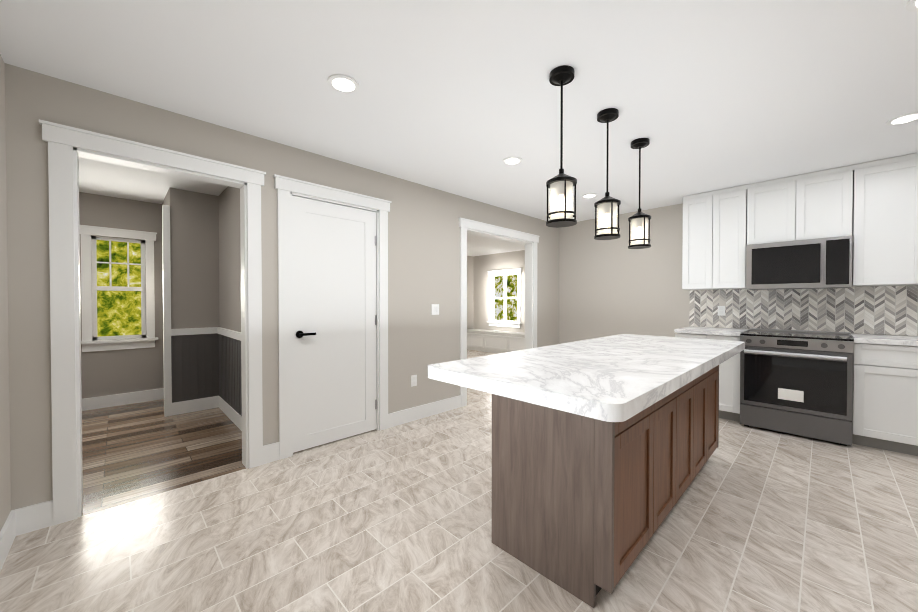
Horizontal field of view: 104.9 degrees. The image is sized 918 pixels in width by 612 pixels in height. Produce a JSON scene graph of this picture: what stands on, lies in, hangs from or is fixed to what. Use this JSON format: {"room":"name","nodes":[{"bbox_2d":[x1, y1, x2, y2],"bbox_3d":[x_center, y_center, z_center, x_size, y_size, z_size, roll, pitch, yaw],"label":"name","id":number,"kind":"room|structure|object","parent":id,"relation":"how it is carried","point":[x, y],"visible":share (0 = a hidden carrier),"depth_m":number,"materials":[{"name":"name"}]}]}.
{"room":"kitchen","nodes":[
{"label":"kitchen","id":0,"kind":"room"},
{"bbox_2d":[0,54,10,530],"bbox_3d":[-0.405,0.000,-0.250,0.120,2.450,5.670,-1,1,-44],"label":"wall","id":1,"kind":"structure","parent":0,"point":[5,490],"depth_m":1.76,"materials":[{"name":"beige paint"}]},
{"bbox_2d":[0,509,19,570],"bbox_3d":[-0.398,1.156,-0.146,0.016,0.135,5.550,-1,1,-44],"label":"baseboard","id":2,"kind":"structure","parent":1,"relation":"attached to","point":[10,529],"depth_m":1.74,"materials":[{"name":"white wood"}]},
{"bbox_2d":[79,186,240,398],"bbox_3d":[-3.665,-0.034,2.691,3.470,2.450,2.850,-1,1,-44],"label":"wall","id":3,"kind":"structure","parent":0,"point":[205,257],"depth_m":4.01,"materials":[{"name":"grey paint"}]},
{"bbox_2d":[80,205,241,430],"bbox_3d":[-3.653,0.066,2.679,3.230,2.250,2.775,-1,1,-44],"label":"trim","id":4,"kind":"structure","parent":3,"relation":"attached to","point":[202,368],"depth_m":3.98,"materials":[{"name":"white wood"}]},
{"bbox_2d":[5,63,558,509],"bbox_3d":[-0.409,-0.046,3.777,5.720,2.450,0.120,-1,1,-44],"label":"wall","id":5,"kind":"structure","parent":0,"point":[423,249],"depth_m":2.65,"materials":[{"name":"beige paint"}]},
{"bbox_2d":[39,119,539,525],"bbox_3d":[-0.590,0.086,3.603,4.745,2.190,0.196,-1,1,-44],"label":"door frame","id":6,"kind":"structure","parent":5,"relation":"attached to","point":[68,146],"depth_m":2.58,"materials":[{"name":"white wood"}]},
{"bbox_2d":[292,196,376,452],"bbox_3d":[-1.059,0.146,3.086,0.762,2.058,0.102,-1,1,-44],"label":"door leaf","id":7,"kind":"structure","parent":5,"relation":"in","point":[334,319],"depth_m":3.06,"materials":[{"name":"white wood"}]},
{"bbox_2d":[411,375,416,386],"bbox_3d":[-0.464,0.770,3.643,0.070,0.114,0.009,-1,1,-44],"label":"electrical outlet plate","id":8,"kind":"object","parent":5,"relation":"attached to","point":[413,380],"visible":1,"depth_m":3.64,"materials":[{"name":"white plastic"}]},
{"bbox_2d":[388,395,460,427],"bbox_3d":[-0.336,1.111,3.766,0.990,0.135,0.016,-1,1,-44],"label":"baseboard","id":9,"kind":"structure","parent":5,"relation":"attached to","point":[397,418],"depth_m":3.71,"materials":[{"name":"white wood"}]},
{"bbox_2d":[431,304,438,314],"bbox_3d":[-0.255,0.038,3.836,0.105,0.114,0.011,-1,1,-44],"label":"switch plate","id":10,"kind":"object","parent":5,"relation":"attached to","point":[434,309],"visible":1,"depth_m":3.83,"materials":[{"name":"white plastic"}]},
{"bbox_2d":[0,349,917,611],"bbox_3d":[0.330,1.216,3.087,9.500,0.060,9.420,-1,1,-44],"label":"floor","id":11,"kind":"structure","parent":0,"point":[398,518],"depth_m":1.88,"materials":[{"name":"tile"}]},
{"bbox_2d":[467,329,524,352],"bbox_3d":[1.032,0.874,8.546,0.470,0.500,2.270,-1,1,-44],"label":"bench","id":12,"kind":"object","parent":11,"relation":"on","point":[493,341],"visible":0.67,"depth_m":8.43,"materials":[{"name":"white wood"}]},
{"bbox_2d":[492,362,722,607],"bbox_3d":[1.087,0.756,2.257,1.980,0.880,0.607,-1,1,-44],"label":"kitchen island","id":13,"kind":"object","parent":11,"relation":"on","point":[603,449],"depth_m":1.58,"materials":[{"name":"brown wood"}]},
{"bbox_2d":[428,334,744,425],"bbox_3d":[0.996,0.299,2.152,2.370,0.052,0.896,-1,1,-44],"label":"island countertop","id":14,"kind":"structure","parent":13,"relation":"on","point":[614,379],"depth_m":1.53,"materials":[{"name":"white stone"}]},
{"bbox_2d":[674,326,748,421],"bbox_3d":[2.817,0.717,3.932,0.637,0.920,0.579,-1,1,-44],"label":"base cabinet","id":15,"kind":"object","parent":11,"relation":"on","point":[729,388],"visible":0.31,"depth_m":3.61,"materials":[{"name":"white wood"}]},
{"bbox_2d":[740,328,853,445],"bbox_3d":[3.226,0.718,3.404,0.762,0.930,0.743,-1,1,-44],"label":"range","id":16,"kind":"object","parent":11,"relation":"on","point":[798,382],"visible":0.98,"depth_m":3.17,"materials":[{"name":"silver metal"}]},
{"bbox_2d":[852,345,917,455],"bbox_3d":[3.709,0.747,3.027,0.617,0.880,0.464,-1,1,-44],"label":"base cabinet","id":17,"kind":"object","parent":11,"relation":"on","point":[885,392],"depth_m":2.86,"materials":[{"name":"white wood"}]},
{"bbox_2d":[850,333,917,344],"bbox_3d":[4.093,0.292,2.602,0.627,0.040,1.602,-1,1,-44],"label":"countertop","id":18,"kind":"structure","parent":17,"relation":"on","point":[859,339],"depth_m":2.92,"materials":[{"name":"white stone"}]},
{"bbox_2d":[0,0,917,255],"bbox_3d":[0.295,-1.314,3.094,9.700,0.100,9.520,-1,1,-44],"label":"ceiling","id":19,"kind":"structure","parent":0,"point":[462,98],"depth_m":1.98,"materials":[{"name":"white paint"}]},
{"bbox_2d":[328,74,358,93],"bbox_3d":[-0.649,-1.246,1.985,0.170,0.009,0.170,-1,1,-44],"label":"recessed light","id":20,"kind":"object","parent":19,"relation":"in","point":[343,83],"visible":1,"depth_m":1.97,"materials":[{"name":"white plastic"}]},
{"bbox_2d":[503,156,521,164],"bbox_3d":[0.464,-1.258,3.064,0.170,0.009,0.170,-1,1,-44],"label":"recessed light","id":21,"kind":"object","parent":19,"relation":"in","point":[513,160],"visible":0.98,"depth_m":3.04,"materials":[{"name":"white plastic"}]},
{"bbox_2d":[546,65,576,227],"bbox_3d":[0.552,-0.844,1.900,0.160,0.809,0.160,-1,1,-44],"label":"pendant light","id":22,"kind":"object","parent":19,"relation":"hanging from","point":[561,182],"visible":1,"depth_m":1.88,"materials":[{"name":"black metal"}]},
{"bbox_2d":[582,193,596,197],"bbox_3d":[1.506,-1.270,4.072,0.170,0.009,0.170,-1,1,-44],"label":"recessed light","id":23,"kind":"object","parent":19,"relation":"in","point":[591,195],"visible":0.92,"depth_m":4.05,"materials":[{"name":"white"}]},
{"bbox_2d":[594,108,620,239],"bbox_3d":[0.968,-0.849,2.304,0.160,0.809,0.160,-1,1,-44],"label":"pendant light","id":24,"kind":"object","parent":19,"relation":"hanging from","point":[608,203],"visible":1,"depth_m":2.29,"materials":[{"name":"black metal"}]},
{"bbox_2d":[628,138,650,248],"bbox_3d":[1.385,-0.854,2.707,0.160,0.809,0.160,-1,1,-44],"label":"pendant light","id":25,"kind":"object","parent":19,"relation":"hanging from","point":[639,218],"visible":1,"depth_m":2.69,"materials":[{"name":"black metal"}]},
{"bbox_2d":[886,112,917,125],"bbox_3d":[2.985,-1.250,2.359,0.170,0.009,0.170,-1,1,-44],"label":"recessed light","id":26,"kind":"object","parent":19,"relation":"in","point":[905,118],"visible":0.98,"depth_m":2.36,"materials":[{"name":"white plastic"}]},
{"bbox_2d":[906,0,917,11],"bbox_3d":[1.909,-1.239,1.400,0.170,0.009,0.170,-1,1,-44],"label":"recessed light","id":27,"kind":"object","parent":19,"relation":"in","point":[911,5],"visible":1,"depth_m":1.46,"materials":[{"name":"white plastic"}]},
{"bbox_2d":[467,256,473,328],"bbox_3d":[-1.745,-0.090,7.564,6.070,2.450,0.120,-1,1,-44],"label":"wall","id":28,"kind":"structure","parent":0,"point":[470,259],"depth_m":9.47,"materials":[{"name":"beige paint"}]},
{"bbox_2d":[474,250,524,332],"bbox_3d":[1.776,-0.097,8.205,0.120,2.450,3.800,-1,1,-44],"label":"wall","id":29,"kind":"structure","parent":0,"point":[478,267],"depth_m":9.16,"materials":[{"name":"beige paint"}]},
{"bbox_2d":[487,268,521,327],"bbox_3d":[-0.495,0.140,6.237,6.015,2.020,3.530,-1,1,-44],"label":"trim","id":30,"kind":"structure","parent":29,"relation":"attached to","point":[505,322],"depth_m":8.79,"materials":[{"name":"white wood"}]},
{"bbox_2d":[559,203,910,343],"bbox_3d":[3.617,-0.045,3.646,0.120,2.450,5.670,-1,1,-44],"label":"wall","id":31,"kind":"structure","parent":0,"point":[612,287],"depth_m":4.92,"materials":[{"name":"beige paint"}]},
{"bbox_2d":[682,189,721,289],"bbox_3d":[2.842,-0.733,4.099,0.347,1.076,0.351,-1,1,-44],"label":"upper cabinet","id":32,"kind":"object","parent":31,"relation":"attached to","point":[702,212],"depth_m":3.97,"materials":[{"name":"white wood"}]},
{"bbox_2d":[722,183,757,288],"bbox_3d":[3.024,-0.731,3.911,0.347,1.076,0.420,-1,1,-44],"label":"upper cabinet","id":33,"kind":"object","parent":31,"relation":"attached to","point":[739,203],"depth_m":3.74,"materials":[{"name":"white wood"}]},
{"bbox_2d":[758,174,805,243],"bbox_3d":[3.277,-0.950,3.648,0.347,0.631,0.430,-1,1,-44],"label":"upper cabinet","id":34,"kind":"object","parent":31,"relation":"attached to","point":[782,201],"depth_m":3.49,"materials":[{"name":"white wood"}]},
{"bbox_2d":[689,285,917,335],"bbox_3d":[3.861,0.039,3.299,0.009,0.446,2.930,-1,1,-44],"label":"backsplash","id":35,"kind":"structure","parent":31,"relation":"attached to","point":[887,310],"depth_m":3.57,"materials":[{"name":"tile"}]},
{"bbox_2d":[718,306,724,315],"bbox_3d":[3.057,0.055,4.115,0.009,0.114,0.070,-1,1,-44],"label":"outlet","id":36,"kind":"object","parent":35,"relation":"attached to","point":[721,310],"visible":1,"depth_m":4.11,"materials":[{"name":"white plastic"}]},
{"bbox_2d":[806,165,853,239],"bbox_3d":[3.490,-0.948,3.427,0.347,0.631,0.431,-1,1,-44],"label":"upper cabinet","id":37,"kind":"object","parent":31,"relation":"attached to","point":[829,193],"depth_m":3.26,"materials":[{"name":"white wood"}]},
{"bbox_2d":[746,235,852,289],"bbox_3d":[3.345,-0.401,3.506,0.429,0.455,0.737,-1,1,-44],"label":"microwave","id":38,"kind":"object","parent":37,"relation":"attached to","point":[822,263],"visible":1,"depth_m":3.36,"materials":[{"name":"silver metal"}]},
{"bbox_2d":[852,153,917,286],"bbox_3d":[3.782,-0.722,3.129,0.347,1.076,0.531,-1,1,-44],"label":"upper cabinet","id":39,"kind":"object","parent":31,"relation":"attached to","point":[871,207],"depth_m":3.02,"materials":[{"name":"white wood"}]},
{"label":"outside","id":40,"kind":"structure","parent":0,"visible":0},
{"bbox_2d":[96,240,141,336],"bbox_3d":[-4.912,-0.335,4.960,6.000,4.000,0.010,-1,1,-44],"label":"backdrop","id":41,"kind":"structure","parent":40,"point":[118,313],"depth_m":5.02,"materials":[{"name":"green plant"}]},
{"bbox_2d":[495,275,516,320],"bbox_3d":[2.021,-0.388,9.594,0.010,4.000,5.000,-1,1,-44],"label":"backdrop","id":42,"kind":"structure","parent":40,"point":[511,292],"depth_m":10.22,"materials":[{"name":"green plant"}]}
]}

